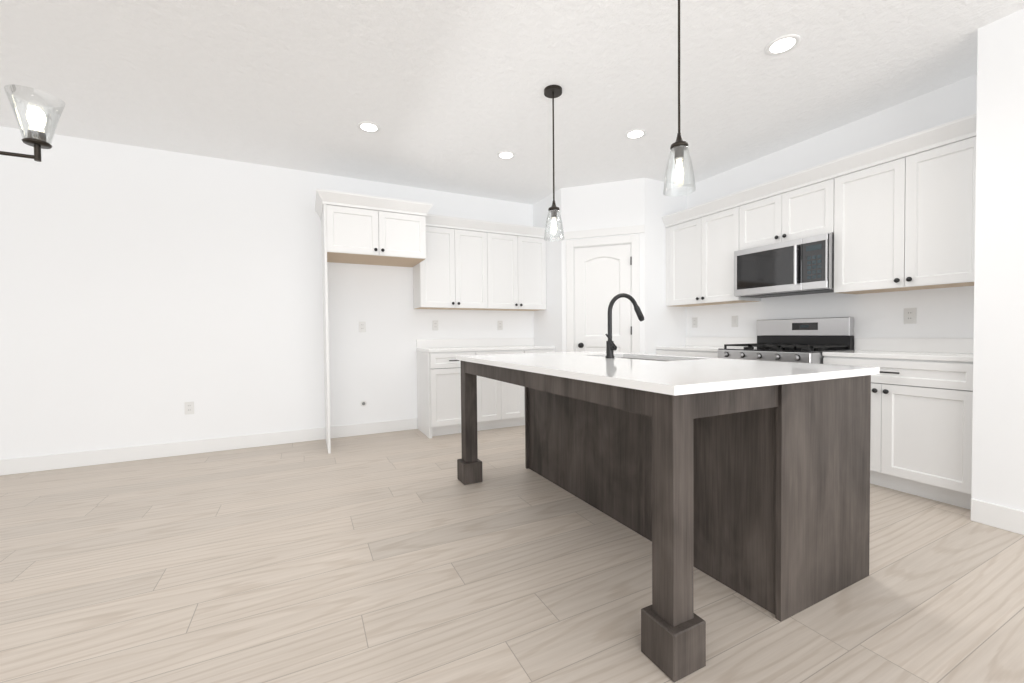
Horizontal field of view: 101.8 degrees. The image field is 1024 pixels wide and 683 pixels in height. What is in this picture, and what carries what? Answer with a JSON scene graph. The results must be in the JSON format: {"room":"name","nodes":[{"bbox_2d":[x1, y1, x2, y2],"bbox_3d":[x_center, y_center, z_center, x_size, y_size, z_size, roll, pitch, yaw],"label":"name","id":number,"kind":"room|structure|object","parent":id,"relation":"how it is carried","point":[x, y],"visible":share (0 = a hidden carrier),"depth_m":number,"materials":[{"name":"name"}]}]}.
{"room":"kitchen","nodes":[
{"label":"kitchen","id":0,"kind":"room"},
{"bbox_2d":[0,126,533,459],"bbox_3d":[-2.396,-0.348,4.147,8.740,2.740,0.120,-1,1,-26],"label":"wall","id":1,"kind":"structure","parent":0,"point":[146,294],"depth_m":3.80,"materials":[{"name":"white paint"}]},
{"bbox_2d":[184,402,193,414],"bbox_3d":[-2.954,0.609,3.812,0.070,0.114,0.008,-1,1,-26],"label":"electrical outlet","id":2,"kind":"object","parent":1,"relation":"attached to","point":[189,407],"visible":1,"depth_m":3.81,"materials":[{"name":"white plastic"}]},
{"bbox_2d":[0,418,417,475],"bbox_3d":[-3.605,0.985,3.489,5.644,0.125,0.016,-1,1,-26],"label":"baseboard","id":3,"kind":"structure","parent":1,"relation":"attached to","point":[123,454],"depth_m":3.80,"materials":[{"name":"white paint"}]},
{"bbox_2d":[359,322,365,331],"bbox_3d":[-1.608,-0.158,4.471,0.070,0.114,0.008,-1,1,-26],"label":"electrical outlet","id":4,"kind":"object","parent":1,"relation":"attached to","point":[362,326],"visible":1,"depth_m":4.47,"materials":[{"name":"white plastic"}]},
{"bbox_2d":[360,401,366,406],"bbox_3d":[-1.599,0.669,4.488,0.063,0.063,0.009,-1,1,-26],"label":"outlet","id":5,"kind":"object","parent":1,"relation":"attached to","point":[363,403],"visible":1,"depth_m":4.49,"materials":[{"name":"white"}]},
{"bbox_2d":[432,320,437,329],"bbox_3d":[-0.888,-0.187,4.829,0.070,0.114,0.008,-1,1,-26],"label":"electrical outlet","id":6,"kind":"object","parent":1,"relation":"attached to","point":[434,324],"visible":1,"depth_m":4.82,"materials":[{"name":"white plastic"}]},
{"bbox_2d":[413,214,492,309],"bbox_3d":[-0.675,-0.864,4.743,0.833,0.980,0.328,-1,1,-26],"label":"upper cabinet","id":7,"kind":"object","parent":1,"relation":"attached to","point":[469,264],"depth_m":4.59,"materials":[{"name":"white paint"}]},
{"bbox_2d":[416,338,535,349],"bbox_3d":[-0.399,0.014,5.068,1.531,0.100,0.020,-1,1,-26],"label":"backsplash","id":8,"kind":"structure","parent":1,"relation":"attached to","point":[481,341],"depth_m":5.05,"materials":[{"name":"white tile"}]},
{"bbox_2d":[497,321,502,329],"bbox_3d":[-0.148,-0.202,5.198,0.070,0.114,0.008,-1,1,-26],"label":"electrical outlet","id":9,"kind":"object","parent":1,"relation":"attached to","point":[500,325],"visible":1,"depth_m":5.20,"materials":[{"name":"white plastic"}]},
{"bbox_2d":[493,222,547,310],"bbox_3d":[-0.029,-0.877,5.065,0.839,0.980,0.328,-1,1,-26],"label":"upper cabinet","id":10,"kind":"object","parent":1,"relation":"attached to","point":[519,252],"depth_m":4.94,"materials":[{"name":"white paint"}]},
{"bbox_2d":[0,425,1023,682],"bbox_3d":[-0.246,1.120,-0.110,8.740,0.060,9.740,-1,1,-26],"label":"floor","id":11,"kind":"structure","parent":0,"point":[396,557],"depth_m":1.80,"materials":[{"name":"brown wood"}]},
{"bbox_2d":[315,188,432,453],"bbox_3d":[-1.389,-0.176,4.218,1.046,2.374,0.651,-1,1,-26],"label":"cabinet","id":12,"kind":"object","parent":11,"relation":"on","point":[366,229],"visible":1,"depth_m":3.95,"materials":[{"name":"white paint"}]},
{"bbox_2d":[416,350,483,437],"bbox_3d":[-0.708,0.551,4.644,0.578,0.890,0.518,-1,1,-26],"label":"base cabinet","id":13,"kind":"object","parent":11,"relation":"on","point":[438,371],"depth_m":4.40,"materials":[{"name":"white paint"}]},
{"bbox_2d":[420,346,539,349],"bbox_3d":[-0.286,0.082,4.844,1.531,0.030,0.522,-1,1,-26],"label":"countertop","id":14,"kind":"structure","parent":13,"relation":"on","point":[421,347],"depth_m":4.75,"materials":[{"name":"white stone"}]},
{"bbox_2d":[484,350,531,429],"bbox_3d":[-0.237,0.541,4.878,0.716,0.890,0.518,-1,1,-26],"label":"base cabinet","id":15,"kind":"object","parent":11,"relation":"on","point":[500,404],"depth_m":4.68,"materials":[{"name":"white paint"}]},
{"bbox_2d":[532,346,554,352],"bbox_3d":[0.189,0.533,5.091,0.478,0.890,0.518,-1,1,-26],"label":"base cabinet","id":16,"kind":"object","parent":11,"relation":"on","point":[543,349],"depth_m":4.90,"materials":[{"name":"white paint"}]},
{"bbox_2d":[456,355,879,681],"bbox_3d":[0.603,0.583,2.461,1.254,0.890,2.033,-1,1,-26],"label":"kitchen island","id":17,"kind":"object","parent":11,"relation":"on","point":[749,479],"depth_m":1.68,"materials":[{"name":"brown wood"}]},
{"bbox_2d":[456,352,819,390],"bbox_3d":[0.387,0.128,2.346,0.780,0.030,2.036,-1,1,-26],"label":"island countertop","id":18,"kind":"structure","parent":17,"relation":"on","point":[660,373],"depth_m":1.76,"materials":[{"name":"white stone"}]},
{"bbox_2d":[605,293,643,357],"bbox_3d":[0.710,-0.103,2.635,0.371,0.410,0.102,-1,1,-26],"label":"faucet","id":19,"kind":"object","parent":18,"relation":"on","point":[611,347],"visible":1,"depth_m":2.60,"materials":[{"name":"black metal"}]},
{"bbox_2d":[656,337,756,357],"bbox_3d":[1.981,0.467,4.301,0.511,1.020,0.869,-1,1,-26],"label":"base cabinet","id":20,"kind":"object","parent":11,"relation":"on","point":[708,347],"visible":0.15,"depth_m":4.30,"materials":[{"name":"white paint"}]},
{"bbox_2d":[718,317,853,363],"bbox_3d":[2.266,0.398,3.522,0.676,1.185,0.766,-1,1,-26],"label":"range","id":21,"kind":"object","parent":11,"relation":"on","point":[807,340],"visible":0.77,"depth_m":3.47,"materials":[{"name":"silver metal"}]},
{"bbox_2d":[822,338,973,509],"bbox_3d":[2.702,0.490,2.855,0.511,1.020,0.809,-1,1,-26],"label":"base cabinet","id":22,"kind":"object","parent":11,"relation":"on","point":[921,417],"visible":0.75,"depth_m":2.66,"materials":[{"name":"white paint"}]},
{"bbox_2d":[0,0,1023,204],"bbox_3d":[-0.273,-1.679,-0.168,8.740,0.060,9.740,-1,1,-26],"label":"ceiling","id":23,"kind":"structure","parent":0,"point":[447,96],"depth_m":2.69,"materials":[{"name":"white paint"}]},
{"bbox_2d":[0,85,64,161],"bbox_3d":[-2.251,-1.149,1.223,1.346,1.018,0.146,-1,1,-26],"label":"chandelier","id":24,"kind":"object","parent":23,"relation":"hanging from","point":[36,137],"visible":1,"depth_m":1.49,"materials":[{"name":"clear glass"}]},
{"bbox_2d":[357,122,379,132],"bbox_3d":[-1.143,-1.710,3.325,0.175,0.007,0.175,-1,1,-26],"label":"recessed light","id":25,"kind":"object","parent":23,"relation":"in","point":[369,127],"visible":1,"depth_m":3.32,"materials":[{"name":"white paint"}]},
{"bbox_2d":[497,151,514,158],"bbox_3d":[-0.056,-1.731,3.873,0.175,0.007,0.175,-1,1,-26],"label":"recessed light","id":26,"kind":"object","parent":23,"relation":"in","point":[505,155],"visible":1,"depth_m":3.87,"materials":[{"name":"white paint"}]},
{"bbox_2d":[544,85,563,241],"bbox_3d":[0.285,-1.210,2.853,0.139,1.015,0.139,-1,1,-26],"label":"pendant light","id":27,"kind":"object","parent":23,"relation":"hanging from","point":[552,91],"visible":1,"depth_m":2.84,"materials":[{"name":"clear glass"}]},
{"bbox_2d":[625,129,646,138],"bbox_3d":[1.035,-1.734,3.485,0.175,0.007,0.175,-1,1,-26],"label":"recessed light","id":28,"kind":"object","parent":23,"relation":"in","point":[635,133],"visible":1,"depth_m":3.48,"materials":[{"name":"white paint"}]},
{"bbox_2d":[663,0,695,196],"bbox_3d":[0.762,-1.194,1.897,0.139,1.015,0.139,-1,1,-26],"label":"pendant light","id":29,"kind":"object","parent":23,"relation":"hanging from","point":[679,146],"visible":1,"depth_m":1.89,"materials":[{"name":"clear glass"}]},
{"bbox_2d":[765,34,800,55],"bbox_3d":[1.569,-1.717,2.414,0.175,0.007,0.175,-1,1,-26],"label":"recessed light","id":30,"kind":"object","parent":23,"relation":"in","point":[782,44],"visible":1,"depth_m":2.41,"materials":[{"name":"white paint"}]},
{"bbox_2d":[533,178,686,354],"bbox_3d":[1.144,-0.402,5.101,1.270,2.740,1.330,-1,1,-26],"label":"wall","id":31,"kind":"structure","parent":0,"point":[647,203],"depth_m":4.65,"materials":[{"name":"white paint"}]},
{"bbox_2d":[562,225,643,353],"bbox_3d":[1.009,-0.139,4.657,0.636,2.235,0.661,-1,1,-26],"label":"door","id":32,"kind":"structure","parent":31,"relation":"attached to","point":[601,272],"depth_m":4.67,"materials":[{"name":"white paint"}]},
{"bbox_2d":[687,8,1023,510],"bbox_3d":[3.352,-0.350,1.582,0.700,2.740,9.600,-1,1,-26],"label":"wall","id":33,"kind":"structure","parent":0,"point":[986,311],"depth_m":2.31,"materials":[{"name":"white paint"}]},
{"bbox_2d":[692,318,696,327],"bbox_3d":[2.057,-0.212,4.690,0.008,0.114,0.070,-1,1,-26],"label":"electrical outlet","id":34,"kind":"object","parent":33,"relation":"attached to","point":[694,322],"visible":1,"depth_m":4.69,"materials":[{"name":"white plastic"}]},
{"bbox_2d":[662,193,760,306],"bbox_3d":[2.051,-0.881,4.312,0.328,0.980,0.871,-1,1,-26],"label":"upper cabinet","id":35,"kind":"object","parent":33,"relation":"attached to","point":[702,241],"depth_m":4.19,"materials":[{"name":"white paint"}]},
{"bbox_2d":[732,316,737,326],"bbox_3d":[2.273,-0.205,4.252,0.013,0.114,0.070,-1,1,-26],"label":"electrical outlet","id":36,"kind":"object","parent":33,"relation":"attached to","point":[734,321],"visible":1,"depth_m":4.25,"materials":[{"name":"white plastic"}]},
{"bbox_2d":[738,162,829,249],"bbox_3d":[2.415,-1.098,3.573,0.328,0.523,0.768,-1,1,-26],"label":"upper cabinet","id":37,"kind":"object","parent":33,"relation":"attached to","point":[796,206],"depth_m":3.46,"materials":[{"name":"white paint"}]},
{"bbox_2d":[734,233,833,297],"bbox_3d":[2.366,-0.616,3.556,0.443,0.423,0.762,-1,1,-26],"label":"microwave","id":38,"kind":"object","parent":37,"relation":"attached to","point":[802,266],"visible":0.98,"depth_m":3.41,"materials":[{"name":"silver metal"}]},
{"bbox_2d":[830,113,976,293],"bbox_3d":[2.770,-0.858,2.869,0.328,0.980,0.811,-1,1,-26],"label":"upper cabinet","id":39,"kind":"object","parent":33,"relation":"attached to","point":[896,215],"depth_m":2.77,"materials":[{"name":"white paint"}]},
{"bbox_2d":[904,308,915,323],"bbox_3d":[2.889,-0.185,3.022,0.008,0.114,0.070,-1,1,-26],"label":"electrical outlet","id":40,"kind":"object","parent":33,"relation":"attached to","point":[909,315],"visible":1,"depth_m":3.02,"materials":[{"name":"white plastic"}]},
{"bbox_2d":[970,499,1023,534],"bbox_3d":[3.890,0.991,-0.246,0.013,0.125,5.810,-1,1,-26],"label":"baseboard","id":41,"kind":"structure","parent":33,"relation":"attached to","point":[999,516],"depth_m":2.26,"materials":[{"name":"white paint"}]}
]}

